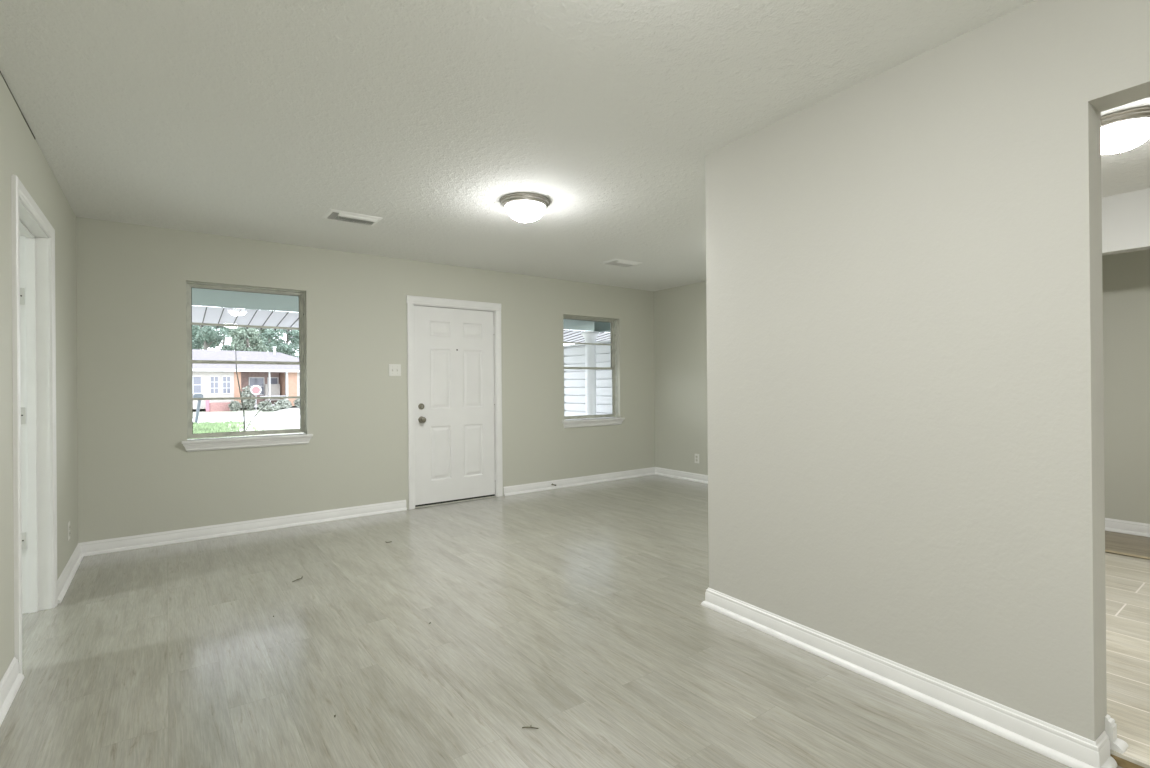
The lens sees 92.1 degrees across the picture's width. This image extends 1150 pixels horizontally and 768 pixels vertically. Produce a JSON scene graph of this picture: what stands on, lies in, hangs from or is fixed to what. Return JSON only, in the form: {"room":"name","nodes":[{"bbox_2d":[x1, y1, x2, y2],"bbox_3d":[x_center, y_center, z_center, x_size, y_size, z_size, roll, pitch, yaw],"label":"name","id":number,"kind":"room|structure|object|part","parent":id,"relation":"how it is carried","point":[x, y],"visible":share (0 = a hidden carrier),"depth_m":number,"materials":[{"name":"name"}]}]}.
{"room":"empty living room","nodes":[
{"label":"empty living room","id":0,"kind":"room"},
{"bbox_2d":[0,73,77,680],"bbox_3d":[-1.334,0.008,0.834,0.130,2.470,7.727,0,0,-36],"label":"wall","id":1,"kind":"structure","parent":0,"point":[21,155],"depth_m":2.63,"materials":[{"name":"grey paint"}]},
{"bbox_2d":[0,657,23,725],"bbox_3d":[-0.641,1.158,0.043,0.030,0.095,5.606,0,0,-36],"label":"baseboard","id":2,"kind":"structure","parent":1,"relation":"attached to","point":[10,683],"depth_m":2.15,"materials":[{"name":"paint"}]},
{"bbox_2d":[0,71,34,138],"bbox_3d":[-1.854,-1.218,1.637,0.002,0.008,2.720,0,0,-36],"label":"trim","id":3,"kind":"structure","parent":1,"relation":"attached to","point":[0,71],"depth_m":2.43,"materials":[{"name":"grey paint"}]},
{"bbox_2d":[11,174,57,673],"bbox_3d":[-2.676,0.179,2.653,0.169,2.095,0.980,0,0,-36],"label":"door","id":4,"kind":"structure","parent":1,"relation":"in","point":[33,235],"depth_m":2.98,"materials":[{"name":"paint"}]},
{"bbox_2d":[68,521,69,540],"bbox_3d":[-3.270,0.949,3.582,0.008,0.114,0.070,0,0,-36],"label":"wall outlet","id":5,"kind":"object","parent":1,"relation":"attached to","point":[69,521],"visible":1,"depth_m":3.56,"materials":[{"name":"white plastic"}]},
{"bbox_2d":[76,217,654,542],"bbox_3d":[-2.736,0.026,4.695,9.576,2.470,0.150,0,0,-36],"label":"wall","id":6,"kind":"structure","parent":0,"point":[137,476],"depth_m":4.92,"materials":[{"name":"grey paint"}]},
{"bbox_2d":[57,500,406,602],"bbox_3d":[-2.280,1.179,4.244,2.384,0.095,1.102,0,0,-36],"label":"baseboard","id":7,"kind":"structure","parent":6,"relation":"attached to","point":[83,549],"depth_m":4.42,"materials":[{"name":"paint"}]},
{"bbox_2d":[182,281,312,451],"bbox_3d":[-2.738,-0.143,4.658,0.940,1.350,0.190,0,0,-36],"label":"window","id":8,"kind":"structure","parent":6,"relation":"in","point":[207,443],"depth_m":4.63,"materials":[{"name":"metal"}]},
{"bbox_3d":[-2.788,-0.482,4.722,0.820,0.628,0.020,0,0,-36],"label":"sash","id":9,"kind":"part","parent":8,"relation":"part of","materials":[{"name":"glass"}]},
{"bbox_3d":[-2.767,0.109,4.700,0.820,0.610,0.030,0,0,-36],"label":"sash","id":10,"kind":"part","parent":8,"relation":"part of","materials":[{"name":"metal"}]},
{"bbox_3d":[-2.732,0.488,4.657,0.940,0.088,0.190,0,0,-36],"label":"sill","id":11,"kind":"part","parent":8,"relation":"part of","materials":[{"name":"paint"}]},
{"bbox_2d":[389,364,400,375],"bbox_3d":[-1.732,-0.134,5.333,0.116,0.114,0.017,0,0,-36],"label":"light switch","id":12,"kind":"object","parent":6,"relation":"attached to","point":[394,369],"visible":1,"depth_m":5.34,"materials":[{"name":"white plastic"}]},
{"bbox_2d":[406,295,502,508],"bbox_3d":[-1.252,0.175,5.760,1.042,2.089,0.196,0,0,-36],"label":"door","id":13,"kind":"structure","parent":6,"relation":"in","point":[454,355],"depth_m":5.73,"materials":[{"name":"paint"}]},
{"bbox_3d":[-1.511,0.356,5.495,0.066,0.066,0.070,0,0,-36],"label":"knob","id":14,"kind":"part","parent":13,"relation":"part of","materials":[{"name":"silver metal"}]},
{"bbox_2d":[562,315,624,427],"bbox_3d":[0.191,-0.152,6.821,0.943,1.344,0.190,0,0,-36],"label":"window","id":15,"kind":"structure","parent":6,"relation":"in","point":[596,420],"depth_m":6.95,"materials":[{"name":"metal"}]},
{"bbox_3d":[0.142,-0.492,6.885,0.823,0.620,0.020,0,0,-36],"label":"sash","id":16,"kind":"part","parent":15,"relation":"part of","materials":[{"name":"metal"}]},
{"bbox_3d":[0.162,0.097,6.863,0.823,0.612,0.030,0,0,-36],"label":"sash","id":17,"kind":"part","parent":15,"relation":"part of","materials":[{"name":"glass"}]},
{"bbox_3d":[0.197,0.476,6.820,0.943,0.088,0.190,0,0,-36],"label":"sill","id":18,"kind":"part","parent":15,"relation":"part of","materials":[{"name":"paint"}]},
{"bbox_2d":[192,288,609,331],"bbox_3d":[-2.449,-1.079,6.251,11.500,0.380,1.988,0,0,-36],"label":"ceiling","id":19,"kind":"structure","parent":0,"point":[200,297],"depth_m":5.94,"materials":[{"name":"teal paint"}]},
{"bbox_2d":[192,306,609,342],"bbox_3d":[-3.352,-0.808,7.475,11.500,0.138,1.054,0,0,-36],"label":"awning","id":20,"kind":"object","parent":19,"relation":"attached to","point":[200,314],"visible":0.14,"depth_m":6.91,"materials":[{"name":"grey metal"}]},
{"bbox_2d":[0,474,1149,767],"bbox_3d":[-0.180,1.209,1.770,10.200,0.090,7.877,0,0,-36],"label":"floor","id":21,"kind":"structure","parent":0,"point":[576,615],"depth_m":2.42,"materials":[{"name":"plastic"}]},
{"bbox_2d":[0,0,1149,290],"bbox_3d":[-0.166,-1.296,1.726,10.440,0.120,7.997,0,0,-36],"label":"ceiling","id":22,"kind":"structure","parent":0,"point":[247,119],"depth_m":2.45,"materials":[{"name":"white paint"}]},
{"bbox_2d":[322,209,381,225],"bbox_3d":[-1.629,-1.210,4.059,0.364,0.018,0.236,0,0,-36],"label":"ceiling vent","id":23,"kind":"object","parent":22,"relation":"in","point":[332,214],"visible":1,"depth_m":4.03,"materials":[{"name":"white metal"}]},
{"bbox_3d":[-1.576,-1.209,4.024,0.267,0.015,0.018,0,0,-36],"label":"blade","id":24,"kind":"part","parent":23,"relation":"part of","materials":[{"name":"white metal"}]},
{"bbox_3d":[-1.562,-1.209,4.005,0.267,0.015,0.018,0,0,-36],"label":"blade","id":25,"kind":"part","parent":23,"relation":"part of","materials":[{"name":"white metal"}]},
{"bbox_2d":[500,193,549,222],"bbox_3d":[-0.334,-1.157,3.729,0.337,0.148,0.337,0,0,-36],"label":"ceiling lamp","id":26,"kind":"object","parent":22,"relation":"attached to","point":[522,207],"visible":1,"depth_m":3.63,"materials":[{"name":"white glass"}]},
{"bbox_3d":[-0.333,-1.150,3.729,0.268,0.102,0.268,0,0,-36],"label":"lamp shade","id":27,"kind":"part","parent":26,"relation":"part of","materials":[{"name":"white glass"}]},
{"bbox_2d":[601,258,640,266],"bbox_3d":[0.473,-1.226,5.643,0.364,0.018,0.236,0,0,-36],"label":"ceiling vent","id":28,"kind":"object","parent":22,"relation":"in","point":[617,262],"visible":1,"depth_m":5.60,"materials":[{"name":"white metal"}]},
{"bbox_2d":[1101,106,1149,153],"bbox_3d":[2.623,-1.184,2.674,0.337,0.148,0.337,0,0,-36],"label":"ceiling lamp","id":29,"kind":"object","parent":22,"relation":"attached to","point":[1124,130],"visible":0.69,"depth_m":2.58,"materials":[{"name":"white glass"}]},
{"bbox_2d":[654,249,1149,523],"bbox_3d":[3.699,-0.030,4.552,0.880,2.470,7.727,0,0,-36],"label":"wall","id":30,"kind":"structure","parent":0,"point":[1125,276],"depth_m":4.38,"materials":[{"name":"grey paint"}]},
{"bbox_2d":[503,467,707,495],"bbox_3d":[1.131,1.151,5.387,2.304,0.095,3.317,0,0,-36],"label":"baseboard","id":31,"kind":"structure","parent":30,"relation":"attached to","point":[561,483],"depth_m":6.76,"materials":[{"name":"paint"}]},
{"bbox_2d":[695,454,698,462],"bbox_3d":[1.500,0.918,6.819,0.008,0.114,0.070,0,0,-36],"label":"wall outlet","id":32,"kind":"object","parent":30,"relation":"attached to","point":[696,455],"visible":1,"depth_m":6.81,"materials":[{"name":"white plastic"}]},
{"bbox_2d":[1105,518,1149,536],"bbox_3d":[4.960,1.103,3.369,0.030,0.095,4.320,0,0,-36],"label":"baseboard","id":33,"kind":"structure","parent":30,"relation":"attached to","point":[1114,525],"depth_m":4.29,"materials":[{"name":"paint"}]},
{"bbox_2d":[705,0,1149,740],"bbox_3d":[1.975,-0.020,1.216,0.125,2.470,4.370,0,0,-34],"label":"wall partition","id":34,"kind":"structure","parent":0,"point":[905,389],"depth_m":2.06,"materials":[{"name":"grey paint"}]},
{"bbox_2d":[701,588,1116,767],"bbox_3d":[1.198,1.146,2.374,0.156,0.095,1.627,0,0,-34],"label":"baseboard","id":35,"kind":"structure","parent":34,"relation":"attached to","point":[1068,748],"depth_m":2.06,"materials":[{"name":"paint"}]},
{"bbox_2d":[1105,714,1128,753],"bbox_3d":[1.317,1.105,2.351,0.063,0.095,1.477,0,0,-34],"label":"baseboard","id":36,"kind":"structure","parent":34,"relation":"attached to","point":[1116,744],"depth_m":1.74,"materials":[{"name":"paint"}]},
{"bbox_2d":[1110,754,1143,767],"bbox_3d":[2.012,1.181,1.264,0.025,0.048,1.184,0,0,-34],"label":"trim","id":37,"kind":"structure","parent":34,"relation":"attached to","point":[1121,762],"depth_m":1.71,"materials":[{"name":"brown wood"}]},
{"bbox_2d":[1102,188,1149,255],"bbox_3d":[4.324,-0.038,2.864,0.120,2.470,4.270,0,0,-36],"label":"wall header","id":38,"kind":"structure","parent":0,"point":[1125,216],"depth_m":3.67,"materials":[{"name":"white paint"}]},
{"bbox_2d":[1105,550,1149,559],"bbox_3d":[4.292,1.134,2.831,0.085,0.028,4.270,0,0,-36],"label":"trim","id":39,"kind":"structure","parent":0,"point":[1108,551],"depth_m":3.66,"materials":[{"name":"beige wood"}]},
{"label":"outside","id":40,"kind":"structure","parent":0,"visible":0},
{"bbox_3d":[-2.384,1.631,6.610,10.000,0.600,2.513,0,0,-36],"label":"floor","id":41,"kind":"structure","parent":40,"visible":0},
{"bbox_2d":[564,340,611,419],"bbox_3d":[0.493,0.342,8.573,0.144,2.005,2.210,0,0,-36],"label":"wall","id":42,"kind":"structure","parent":41,"relation":"on","point":[574,354],"depth_m":8.98,"materials":[{"name":"white wood"}]},
{"bbox_2d":[581,331,598,418],"bbox_3d":[0.234,0.273,8.152,0.264,2.075,0.264,0,0,-36],"label":"porch column","id":43,"kind":"structure","parent":41,"relation":"on","point":[590,336],"depth_m":8.08,"materials":[{"name":"white paint"}]},
{"bbox_2d":[594,322,609,331],"bbox_3d":[0.609,-0.841,7.843,0.130,0.142,0.917,0,0,-36],"label":"beam","id":44,"kind":"structure","parent":43,"relation":"on","point":[598,326],"depth_m":8.04,"materials":[{"name":"teal paint"}]},
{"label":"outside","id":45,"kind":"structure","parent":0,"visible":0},
{"bbox_2d":[266,408,298,414],"bbox_3d":[-22.575,2.128,43.520,1.238,0.170,9.808,0,0,-19],"label":"driveway","id":46,"kind":"structure","parent":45,"point":[284,411],"depth_m":40.90,"materials":[{"name":"white concrete"}]},
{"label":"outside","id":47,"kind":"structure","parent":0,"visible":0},
{"bbox_2d":[193,406,299,436],"bbox_3d":[-39.178,2.094,61.477,170.000,0.620,134.523,0,0,-36],"label":"lawn","id":48,"kind":"structure","parent":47,"point":[287,423],"depth_m":33.52,"materials":[{"name":"grey concrete"}]},
{"bbox_2d":[192,325,199,341],"bbox_3d":[-46.421,-4.089,65.127,5.792,12.189,6.155,0,0,-36],"label":"tree","id":49,"kind":"object","parent":48,"relation":"on","point":[195,333],"visible":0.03,"depth_m":65.56,"materials":[{"name":"green plant"}]},
{"bbox_2d":[193,394,202,422],"bbox_3d":[-20.596,1.360,30.279,0.450,1.650,0.600,0,0,-36],"label":"mailbox","id":50,"kind":"object","parent":48,"relation":"on","point":[194,395],"visible":0.76,"depth_m":30.20,"materials":[{"name":"grey metal"}]},
{"bbox_3d":[-20.607,1.465,30.270,0.348,1.441,0.150,0,0,-36],"label":"post","id":51,"kind":"part","parent":50,"relation":"part of","materials":[{"name":"grey"}]},
{"bbox_2d":[206,400,209,411],"bbox_3d":[-28.485,1.683,42.949,0.250,0.900,0.040,0,0,-36],"label":"board","id":52,"kind":"object","parent":48,"relation":"on","point":[207,401],"visible":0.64,"depth_m":42.93,"materials":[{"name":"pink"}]},
{"bbox_2d":[192,325,229,350],"bbox_3d":[-40.242,-3.178,60.126,5.136,10.241,5.109,-1,0,24],"label":"tree","id":53,"kind":"object","parent":48,"relation":"on","point":[207,336],"visible":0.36,"depth_m":59.82,"materials":[{"name":"green plant"}]},
{"bbox_2d":[208,402,230,411],"bbox_3d":[-27.959,1.834,43.711,0.500,0.750,1.550,-1,0,42],"label":"brick planter","id":54,"kind":"object","parent":48,"relation":"on","point":[219,406],"visible":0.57,"depth_m":43.43,"materials":[{"name":"pink brick"}]},
{"bbox_2d":[208,326,234,350],"bbox_3d":[-45.539,-3.561,72.075,4.372,11.149,3.682,0,0,-36],"label":"tree","id":55,"kind":"object","parent":48,"relation":"on","point":[224,347],"visible":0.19,"depth_m":71.38,"materials":[{"name":"green plant"}]},
{"bbox_2d":[193,420,263,438],"bbox_3d":[-16.940,2.035,25.088,5.722,0.200,11.601,0,0,-36],"label":"grass tufts","id":56,"kind":"object","parent":48,"relation":"on","point":[202,427],"visible":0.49,"depth_m":26.22,"materials":[{"name":"green plant"}]},
{"bbox_2d":[228,400,241,411],"bbox_3d":[-26.752,1.739,43.610,1.008,0.948,0.846,0,0,-36],"label":"shrub","id":57,"kind":"object","parent":48,"relation":"on","point":[235,405],"visible":0.99,"depth_m":43.42,"materials":[{"name":"green plant"}]},
{"bbox_2d":[192,346,299,408],"bbox_3d":[-31.507,-0.713,48.143,10.250,5.420,18.100,-1,0,42],"label":"house","id":58,"kind":"structure","parent":48,"relation":"on","point":[208,380],"depth_m":47.24,"materials":[{"name":"white brick"}]},
{"bbox_3d":[-29.649,0.063,43.454,0.025,1.280,0.520,-1,0,42],"label":"pane","id":59,"kind":"part","parent":58,"relation":"part of","materials":[{"name":"grey"}]},
{"bbox_3d":[-28.872,0.083,44.330,0.025,1.330,0.540,-1,0,42],"label":"pane","id":60,"kind":"part","parent":58,"relation":"part of","materials":[{"name":"grey"}]},
{"bbox_3d":[-28.295,0.079,44.981,0.025,1.330,0.520,-1,0,42],"label":"pane","id":61,"kind":"part","parent":58,"relation":"part of","materials":[{"name":"grey"}]},
{"bbox_3d":[-28.663,0.454,46.385,2.420,3.030,0.510,-1,0,42],"label":"siding panel","id":62,"kind":"part","parent":58,"relation":"part of","materials":[{"name":"orange paint"}]},
{"bbox_3d":[-27.658,0.189,48.111,0.025,1.410,1.110,-1,0,42],"label":"pane","id":63,"kind":"part","parent":58,"relation":"part of","materials":[{"name":"grey"}]},
{"bbox_3d":[-26.159,0.435,47.432,0.120,3.030,0.120,-1,0,42],"label":"porch post","id":64,"kind":"part","parent":58,"relation":"part of","materials":[{"name":"grey wood"}]},
{"bbox_3d":[-26.627,0.731,48.770,0.100,1.450,1.200,-1,0,42],"label":"porch panel","id":65,"kind":"part","parent":58,"relation":"part of","materials":[{"name":"white brick"}]},
{"bbox_3d":[-26.782,-0.192,49.103,0.025,0.660,0.760,-1,0,42],"label":"pane","id":66,"kind":"part","parent":58,"relation":"part of","materials":[{"name":"grey"}]},
{"bbox_3d":[-25.206,0.428,48.439,0.170,3.030,0.170,-1,0,42],"label":"porch post","id":67,"kind":"part","parent":58,"relation":"part of","materials":[{"name":"grey wood"}]},
{"bbox_3d":[-28.271,0.460,51.803,9.020,3.030,0.800,-1,0,42],"label":"siding panel","id":68,"kind":"part","parent":58,"relation":"part of","materials":[{"name":"orange paint"}]},
{"bbox_2d":[221,307,271,346],"bbox_3d":[-40.605,-3.987,69.003,6.405,11.903,6.025,0,0,-36],"label":"tree","id":69,"kind":"object","parent":48,"relation":"on","point":[263,329],"visible":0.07,"depth_m":68.31,"materials":[{"name":"green plant"}]},
{"bbox_2d":[228,327,267,351],"bbox_3d":[-33.977,-2.520,57.738,3.635,8.824,4.330,0,0,-36],"label":"tree","id":70,"kind":"object","parent":48,"relation":"on","point":[238,334],"visible":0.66,"depth_m":56.59,"materials":[{"name":"green plant"}]},
{"bbox_2d":[240,385,255,410],"bbox_3d":[-26.323,1.138,44.645,1.198,2.095,1.009,0,0,-36],"label":"shrub","id":71,"kind":"object","parent":48,"relation":"on","point":[248,404],"visible":0.82,"depth_m":44.53,"materials":[{"name":"green plant"}]},
{"bbox_2d":[235,343,270,430],"bbox_3d":[-5.850,0.641,10.113,0.588,2.751,0.033,0,0,-41],"label":"bare sapling","id":72,"kind":"object","parent":48,"relation":"on","point":[235,343],"visible":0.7,"depth_m":9.99,"materials":[{"name":"grey"}]},
{"bbox_2d":[251,385,260,409],"bbox_3d":[-25.100,1.089,43.586,0.740,1.990,0.103,0,0,-36],"label":"street sign","id":73,"kind":"object","parent":48,"relation":"on","point":[255,389],"visible":1,"depth_m":43.56,"materials":[{"name":"red"}]},
{"bbox_2d":[257,401,271,410],"bbox_3d":[-25.124,1.766,44.855,1.108,0.896,0.840,0,0,-36],"label":"shrub","id":74,"kind":"object","parent":48,"relation":"on","point":[262,403],"visible":0.49,"depth_m":44.64,"materials":[{"name":"green plant"}]},
{"bbox_2d":[258,405,280,411],"bbox_3d":[-23.805,1.956,43.297,1.634,0.677,0.976,0,0,-36],"label":"shrub","id":75,"kind":"object","parent":48,"relation":"on","point":[268,408],"visible":0.96,"depth_m":43.12,"materials":[{"name":"green plant"}]},
{"bbox_2d":[245,310,298,357],"bbox_3d":[-44.013,-4.395,79.789,8.107,12.814,7.563,0,0,-36],"label":"tree","id":76,"kind":"object","parent":48,"relation":"on","point":[260,334],"visible":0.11,"depth_m":78.88,"materials":[{"name":"green plant"}]},
{"bbox_2d":[262,329,298,357],"bbox_3d":[-33.783,-3.307,64.199,4.468,10.416,5.593,-1,0,32],"label":"tree","id":77,"kind":"object","parent":48,"relation":"on","point":[285,348],"visible":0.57,"depth_m":63.48,"materials":[{"name":"green plant"}]},
{"bbox_2d":[274,399,291,409],"bbox_3d":[-24.336,1.703,46.171,1.414,1.052,0.938,0,0,-36],"label":"shrub","id":78,"kind":"object","parent":48,"relation":"on","point":[285,404],"visible":0.91,"depth_m":46.05,"materials":[{"name":"green plant"}]},
{"bbox_2d":[293,398,299,407],"bbox_3d":[-23.356,1.624,47.632,1.651,1.080,0.978,0,0,-36],"label":"shrub","id":79,"kind":"object","parent":48,"relation":"on","point":[297,402],"visible":0.18,"depth_m":47.26,"materials":[{"name":"green plant"}]},
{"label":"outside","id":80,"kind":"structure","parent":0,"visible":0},
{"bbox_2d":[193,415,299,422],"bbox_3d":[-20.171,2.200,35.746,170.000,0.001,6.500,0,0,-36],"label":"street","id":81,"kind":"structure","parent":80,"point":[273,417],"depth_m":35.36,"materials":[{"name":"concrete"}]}
]}

